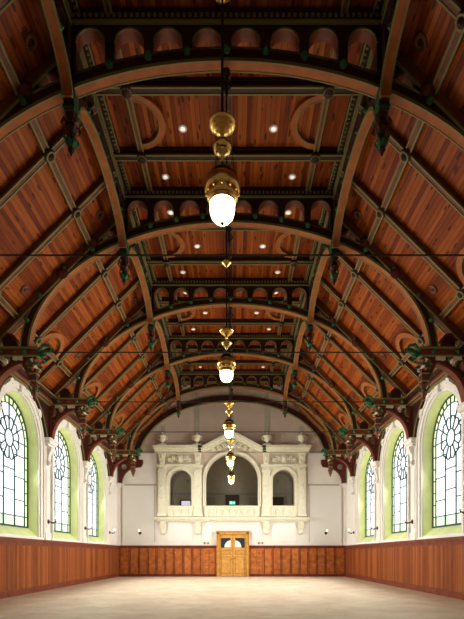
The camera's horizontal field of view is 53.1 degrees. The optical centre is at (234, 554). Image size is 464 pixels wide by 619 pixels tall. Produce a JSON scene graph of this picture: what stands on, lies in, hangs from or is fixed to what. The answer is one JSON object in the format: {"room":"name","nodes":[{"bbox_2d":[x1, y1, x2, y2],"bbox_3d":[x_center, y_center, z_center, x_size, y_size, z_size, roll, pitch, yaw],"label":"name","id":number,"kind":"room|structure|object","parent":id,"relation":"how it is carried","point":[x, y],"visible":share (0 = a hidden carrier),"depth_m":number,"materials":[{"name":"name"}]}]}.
{"room":"great hall","nodes":[
{"label":"great hall","id":0,"kind":"room"},
{"bbox_2d":[0,360,120,544],"bbox_3d":[-6.710,-2.205,11.950,0.830,6.950,29.900,0,0,0],"label":"wall","id":1,"kind":"structure","parent":0,"point":[19,375],"depth_m":18.78,"materials":[{"name":"white paint"}]},
{"bbox_2d":[0,377,44,539],"bbox_3d":[-6.815,-2.905,14.480,0.480,4.870,3.360,0,0,0],"label":"window","id":2,"kind":"structure","parent":1,"relation":"in","point":[22,452],"depth_m":15.16,"materials":[{"name":"clear glass"}]},
{"bbox_2d":[0,536,119,598],"bbox_3d":[-6.675,0.380,11.900,0.140,1.780,29.800,0,0,0],"label":"wainscoting","id":3,"kind":"structure","parent":1,"relation":"attached to","point":[27,566],"depth_m":16.70,"materials":[{"name":"brown wood"}]},
{"bbox_2d":[50,419,82,542],"bbox_3d":[-6.815,-2.905,18.540,0.480,4.870,3.360,0,0,0],"label":"window","id":4,"kind":"structure","parent":1,"relation":"in","point":[66,458],"depth_m":19.26,"materials":[{"name":"clear glass"}]},
{"bbox_2d":[86,445,107,544],"bbox_3d":[-6.815,-2.905,22.600,0.480,4.870,3.360,0,0,0],"label":"window","id":5,"kind":"structure","parent":1,"relation":"in","point":[97,487],"depth_m":23.58,"materials":[{"name":"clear glass"}]},
{"bbox_2d":[35,278,425,438],"bbox_3d":[-0.145,-6.932,16.570,13.200,5.696,2.502,0,0,0],"label":"roof truss","id":6,"kind":"object","parent":1,"relation":"attached to","point":[50,419],"visible":0.94,"depth_m":16.46,"materials":[{"name":"brown wood"}]},
{"bbox_2d":[129,212,152,323],"bbox_3d":[-2.975,-8.920,14.540,0.280,1.540,4.020,0,0,0],"label":"brace","id":7,"kind":"object","parent":6,"relation":"attached to","point":[140,264],"visible":0.67,"depth_m":14.98,"materials":[{"name":"brown wood"}]},
{"bbox_2d":[154,295,168,369],"bbox_3d":[-2.975,-8.920,18.600,0.280,1.540,4.020,0,0,0],"label":"brace","id":8,"kind":"object","parent":6,"relation":"attached to","point":[160,325],"visible":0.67,"depth_m":19.19,"materials":[{"name":"brown wood"}]},
{"bbox_2d":[226,321,234,466],"bbox_3d":[-0.145,-5.732,16.570,0.344,5.235,0.344,0,0,0],"label":"hanging lamp","id":9,"kind":"object","parent":6,"relation":"hanging from","point":[230,457],"visible":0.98,"depth_m":16.50,"materials":[{"name":"gold metal"}]},
{"bbox_2d":[76,333,385,461],"bbox_3d":[-0.145,-6.932,20.630,13.200,5.696,2.502,0,0,0],"label":"roof truss","id":10,"kind":"object","parent":1,"relation":"attached to","point":[108,434],"visible":0.92,"depth_m":20.53,"materials":[{"name":"brown wood"}]},
{"bbox_2d":[227,380,234,483],"bbox_3d":[-0.145,-5.732,20.630,0.344,5.235,0.344,0,0,0],"label":"hanging lamp","id":11,"kind":"object","parent":10,"relation":"hanging from","point":[231,476],"visible":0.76,"depth_m":20.57,"materials":[{"name":"white glass"}]},
{"bbox_2d":[293,296,306,369],"bbox_3d":[2.685,-8.920,18.600,0.280,1.540,4.020,0,0,0],"label":"brace","id":12,"kind":"object","parent":10,"relation":"attached to","point":[301,324],"visible":0.72,"depth_m":19.25,"materials":[{"name":"brown wood"}]},
{"bbox_2d":[0,0,463,446],"bbox_3d":[-0.145,-7.629,11.900,13.200,4.302,29.800,0,0,0],"label":"trim","id":13,"kind":"structure","parent":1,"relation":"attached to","point":[139,92],"depth_m":11.24,"materials":[{"name":"brown wood"}]},
{"bbox_2d":[0,8,463,255],"bbox_3d":[-0.145,-6.932,8.450,13.200,5.696,2.502,0,0,0],"label":"roof truss","id":14,"kind":"object","parent":1,"relation":"attached to","point":[39,92],"visible":0.96,"depth_m":8.35,"materials":[{"name":"brown wood"}]},
{"bbox_2d":[40,0,73,99],"bbox_3d":[-2.975,-8.920,6.420,0.280,1.540,4.020,0,0,0],"label":"brace","id":15,"kind":"object","parent":14,"relation":"attached to","point":[55,11],"visible":0.98,"depth_m":7.98,"materials":[{"name":"brown wood"}]},
{"bbox_2d":[78,50,125,248],"bbox_3d":[-2.975,-8.920,10.480,0.280,1.540,4.020,0,0,0],"label":"brace","id":16,"kind":"object","parent":14,"relation":"attached to","point":[94,124],"visible":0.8,"depth_m":10.53,"materials":[{"name":"brown wood"}]},
{"bbox_2d":[217,96,235,383],"bbox_3d":[-0.145,-5.732,8.450,0.344,5.235,0.344,0,0,0],"label":"hanging lamp","id":17,"kind":"object","parent":14,"relation":"hanging from","point":[226,364],"visible":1,"depth_m":8.38,"materials":[{"name":"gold metal"}]},
{"bbox_2d":[332,49,374,248],"bbox_3d":[2.685,-8.920,10.480,0.280,1.540,4.020,0,0,0],"label":"brace","id":18,"kind":"object","parent":14,"relation":"attached to","point":[360,125],"visible":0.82,"depth_m":10.57,"materials":[{"name":"brown wood"}]},
{"bbox_2d":[379,0,409,99],"bbox_3d":[2.685,-8.920,6.420,0.280,1.540,4.020,0,0,0],"label":"brace","id":19,"kind":"object","parent":14,"relation":"attached to","point":[394,12],"visible":1,"depth_m":7.97,"materials":[{"name":"brown wood"}]},
{"bbox_2d":[0,187,463,402],"bbox_3d":[-0.145,-6.932,12.510,13.200,5.696,2.502,0,0,0],"label":"roof truss","id":20,"kind":"object","parent":1,"relation":"attached to","point":[27,356],"visible":0.92,"depth_m":12.41,"materials":[{"name":"brown wood"}]},
{"bbox_2d":[223,245,234,438],"bbox_3d":[-0.145,-5.732,12.510,0.344,5.235,0.344,0,0,0],"label":"hanging lamp","id":21,"kind":"object","parent":20,"relation":"hanging from","point":[228,425],"visible":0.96,"depth_m":12.44,"materials":[{"name":"gold metal"}]},
{"bbox_2d":[308,212,329,323],"bbox_3d":[2.685,-8.920,14.540,0.280,1.540,4.020,0,0,0],"label":"brace","id":22,"kind":"object","parent":20,"relation":"attached to","point":[319,263],"visible":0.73,"depth_m":15.02,"materials":[{"name":"brown wood"}]},
{"bbox_2d":[104,370,359,476],"bbox_3d":[-0.145,-6.932,24.690,13.200,5.696,2.502,0,0,0],"label":"roof truss","id":23,"kind":"object","parent":1,"relation":"attached to","point":[129,454],"visible":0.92,"depth_m":24.58,"materials":[{"name":"brown wood"}]},
{"bbox_2d":[170,346,179,400],"bbox_3d":[-2.975,-8.920,22.660,0.280,1.540,4.020,0,0,0],"label":"brace","id":24,"kind":"object","parent":23,"relation":"attached to","point":[175,375],"visible":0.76,"depth_m":23.41,"materials":[{"name":"brown wood"}]},
{"bbox_2d":[283,347,291,400],"bbox_3d":[2.685,-8.920,22.660,0.280,1.540,4.020,0,0,0],"label":"brace","id":25,"kind":"object","parent":23,"relation":"attached to","point":[288,368],"visible":0.67,"depth_m":23.56,"materials":[{"name":"brown wood"}]},
{"bbox_2d":[0,0,175,449],"bbox_3d":[-4.955,-7.370,11.900,3.780,3.780,29.800,0,0,0],"label":"ceiling","id":26,"kind":"structure","parent":0,"point":[40,203],"depth_m":11.17,"materials":[{"name":"brown wood"}]},
{"bbox_2d":[21,285,29,294],"bbox_3d":[-5.434,-6.869,12.040,0.202,0.205,0.259,0,0,11],"label":"ceiling vent","id":27,"kind":"object","parent":26,"relation":"in","point":[25,289],"visible":1,"depth_m":12.02,"materials":[{"name":"brown wood"}]},
{"bbox_2d":[24,32,37,51],"bbox_3d":[-3.494,-8.809,7.980,0.202,0.205,0.259,0,0,11],"label":"ceiling vent","id":28,"kind":"object","parent":26,"relation":"in","point":[31,41],"visible":1,"depth_m":7.96,"materials":[{"name":"brown wood"}]},
{"bbox_2d":[96,210,103,219],"bbox_3d":[-3.494,-8.809,12.040,0.202,0.205,0.259,0,0,11],"label":"ceiling vent","id":29,"kind":"object","parent":26,"relation":"in","point":[99,215],"visible":1,"depth_m":12.02,"materials":[{"name":"brown wood"}]},
{"bbox_2d":[78,0,373,384],"bbox_3d":[-0.145,-9.780,11.900,5.840,0.001,29.800,0,0,0],"label":"ceiling","id":30,"kind":"structure","parent":0,"point":[253,116],"depth_m":11.07,"materials":[{"name":"brown wood"}]},
{"bbox_2d":[162,174,168,179],"bbox_3d":[-1.785,-9.768,12.010,0.200,0.024,0.195,0,0,0],"label":"recessed light","id":31,"kind":"object","parent":30,"relation":"in","point":[164,176],"visible":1,"depth_m":11.99,"materials":[{"name":"white"}]},
{"bbox_2d":[179,124,186,132],"bbox_3d":[-1.185,-9.768,10.650,0.200,0.024,0.195,0,0,0],"label":"recessed light","id":32,"kind":"object","parent":30,"relation":"in","point":[182,128],"visible":1,"depth_m":10.64,"materials":[{"name":"white"}]},
{"bbox_2d":[204,0,239,225],"bbox_3d":[-0.115,-6.397,4.390,0.344,6.565,0.344,0,0,0],"label":"hanging lamp","id":33,"kind":"object","parent":30,"relation":"hanging from","point":[221,185],"visible":1,"depth_m":4.32,"materials":[{"name":"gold metal"}]},
{"bbox_2d":[269,124,277,132],"bbox_3d":[0.895,-9.768,10.650,0.200,0.024,0.195,0,0,0],"label":"recessed light","id":34,"kind":"object","parent":30,"relation":"in","point":[273,128],"visible":1,"depth_m":10.64,"materials":[{"name":"white"}]},
{"bbox_2d":[288,174,295,179],"bbox_3d":[1.495,-9.768,12.010,0.200,0.024,0.195,0,0,0],"label":"recessed light","id":35,"kind":"object","parent":30,"relation":"in","point":[291,176],"visible":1,"depth_m":12.00,"materials":[{"name":"white"}]},
{"bbox_2d":[0,576,463,618],"bbox_3d":[-0.145,1.370,12.050,14.000,0.200,30.100,0,0,0],"label":"floor","id":36,"kind":"structure","parent":0,"point":[221,597],"depth_m":12.81,"materials":[{"name":"beige wood"}]},
{"bbox_2d":[117,385,346,575],"bbox_3d":[-0.145,-4.305,26.855,13.800,11.150,0.590,0,0,0],"label":"wall","id":37,"kind":"structure","parent":0,"point":[137,496],"depth_m":26.78,"materials":[{"name":"grey paint"}]},
{"bbox_2d":[153,431,310,534],"bbox_3d":[-0.145,-4.110,26.680,9.000,5.920,0.680,0,0,0],"label":"balcony","id":38,"kind":"object","parent":37,"relation":"attached to","point":[196,460],"visible":1,"depth_m":26.62,"materials":[{"name":"beige stone"}]},
{"bbox_2d":[157,432,167,444],"bbox_3d":[-4.126,-6.630,26.520,0.510,0.800,0.471,0,0,-36],"label":"urn","id":39,"kind":"object","parent":38,"relation":"on","point":[162,437],"visible":1,"depth_m":26.40,"materials":[{"name":"beige stone"}]},
{"bbox_2d":[192,432,201,444],"bbox_3d":[-2.146,-6.630,26.520,0.510,0.800,0.471,0,0,-36],"label":"urn","id":40,"kind":"object","parent":38,"relation":"on","point":[196,436],"visible":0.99,"depth_m":26.40,"materials":[{"name":"beige stone"}]},
{"bbox_2d":[262,432,271,444],"bbox_3d":[1.854,-6.630,26.520,0.510,0.800,0.471,0,0,-36],"label":"urn","id":41,"kind":"object","parent":38,"relation":"on","point":[266,436],"visible":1,"depth_m":26.40,"materials":[{"name":"beige stone"}]},
{"bbox_2d":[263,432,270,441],"bbox_3d":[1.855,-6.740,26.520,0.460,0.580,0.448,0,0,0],"label":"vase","id":42,"kind":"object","parent":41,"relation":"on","point":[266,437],"depth_m":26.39,"materials":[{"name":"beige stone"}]},
{"bbox_2d":[296,431,306,444],"bbox_3d":[3.834,-6.630,26.520,0.510,0.800,0.471,0,0,-36],"label":"urn","id":43,"kind":"object","parent":38,"relation":"on","point":[301,437],"visible":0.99,"depth_m":26.40,"materials":[{"name":"beige stone"}]},
{"bbox_2d":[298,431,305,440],"bbox_3d":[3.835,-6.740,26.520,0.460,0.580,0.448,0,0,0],"label":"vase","id":44,"kind":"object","parent":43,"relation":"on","point":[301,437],"depth_m":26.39,"materials":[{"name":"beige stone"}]},
{"bbox_2d":[118,545,345,576],"bbox_3d":[-0.145,0.375,26.735,13.100,1.790,0.130,0,0,0],"label":"wainscoting","id":45,"kind":"structure","parent":37,"relation":"attached to","point":[133,560],"depth_m":26.74,"materials":[{"name":"red wood"}]},
{"bbox_2d":[119,396,344,482],"bbox_3d":[-0.145,-6.605,26.690,13.000,5.050,0.180,0,0,0],"label":"trim","id":46,"kind":"structure","parent":37,"relation":"attached to","point":[188,405],"depth_m":26.66,"materials":[{"name":"brown wood"}]},
{"bbox_2d":[216,531,249,576],"bbox_3d":[-0.095,-0.040,26.700,1.940,2.620,0.200,0,0,0],"label":"door","id":47,"kind":"structure","parent":37,"relation":"in","point":[231,545],"depth_m":26.73,"materials":[{"name":"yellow wood"}]},
{"bbox_2d":[170,455,293,504],"bbox_3d":[-0.145,-4.580,30.200,9.200,4.100,0.200,0,0,0],"label":"wall","id":48,"kind":"structure","parent":0,"point":[245,483],"depth_m":30.20,"materials":[{"name":"grey paint"}]},
{"bbox_2d":[180,500,190,504],"bbox_3d":[-3.155,-3.120,30.160,0.740,0.880,0.080,0,0,0],"label":"window","id":49,"kind":"structure","parent":48,"relation":"in","point":[182,502],"depth_m":30.15,"materials":[{"name":"grey"}]},
{"bbox_2d":[224,493,239,504],"bbox_3d":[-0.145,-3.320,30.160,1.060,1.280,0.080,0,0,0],"label":"door","id":50,"kind":"structure","parent":48,"relation":"in","point":[228,497],"depth_m":30.15,"materials":[{"name":"brown wood"}]},
{"bbox_2d":[273,496,284,504],"bbox_3d":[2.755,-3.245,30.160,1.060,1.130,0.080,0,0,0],"label":"door","id":51,"kind":"structure","parent":48,"relation":"in","point":[277,500],"depth_m":30.15,"materials":[{"name":"brown wood"}]},
{"bbox_2d":[289,0,463,449],"bbox_3d":[4.665,-7.370,11.900,3.780,3.780,29.800,0,0,0],"label":"ceiling","id":52,"kind":"structure","parent":0,"point":[415,203],"depth_m":11.01,"materials":[{"name":"brown wood"}]},
{"bbox_2d":[354,210,361,219],"bbox_3d":[3.204,-8.809,12.040,0.202,0.205,0.259,0,0,11],"label":"ceiling vent","id":53,"kind":"object","parent":52,"relation":"in","point":[357,213],"visible":1,"depth_m":12.02,"materials":[{"name":"brown wood"}]},
{"bbox_2d":[414,32,427,52],"bbox_3d":[3.204,-8.809,7.980,0.202,0.205,0.259,0,0,11],"label":"ceiling vent","id":54,"kind":"object","parent":52,"relation":"in","point":[420,42],"visible":1,"depth_m":7.96,"materials":[{"name":"brown wood"}]},
{"bbox_2d":[428,285,436,294],"bbox_3d":[5.144,-6.869,12.040,0.202,0.205,0.259,0,0,11],"label":"ceiling vent","id":55,"kind":"object","parent":52,"relation":"in","point":[432,289],"visible":1,"depth_m":12.01,"materials":[{"name":"brown wood"}]},
{"bbox_2d":[342,342,463,544],"bbox_3d":[6.420,-2.205,11.950,0.830,6.950,29.900,0,0,0],"label":"wall","id":56,"kind":"structure","parent":0,"point":[437,376],"depth_m":16.82,"materials":[{"name":"white paint"}]},
{"bbox_2d":[355,446,375,544],"bbox_3d":[6.525,-2.905,22.600,0.480,4.870,3.360,0,0,0],"label":"window","id":57,"kind":"structure","parent":56,"relation":"in","point":[365,487],"depth_m":23.65,"materials":[{"name":"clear glass"}]},
{"bbox_2d":[379,420,410,542],"bbox_3d":[6.525,-2.905,18.540,0.480,4.870,3.360,0,0,0],"label":"window","id":58,"kind":"structure","parent":56,"relation":"in","point":[394,470],"depth_m":19.38,"materials":[{"name":"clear glass"}]},
{"bbox_2d":[344,536,463,599],"bbox_3d":[6.385,0.380,11.900,0.140,1.780,29.800,0,0,0],"label":"wainscoting","id":59,"kind":"structure","parent":56,"relation":"attached to","point":[435,566],"depth_m":16.51,"materials":[{"name":"brown wood"}]},
{"bbox_2d":[416,378,463,539],"bbox_3d":[6.525,-2.905,14.480,0.480,4.870,3.360,0,0,0],"label":"window","id":60,"kind":"structure","parent":56,"relation":"in","point":[440,457],"depth_m":15.09,"materials":[{"name":"clear glass"}]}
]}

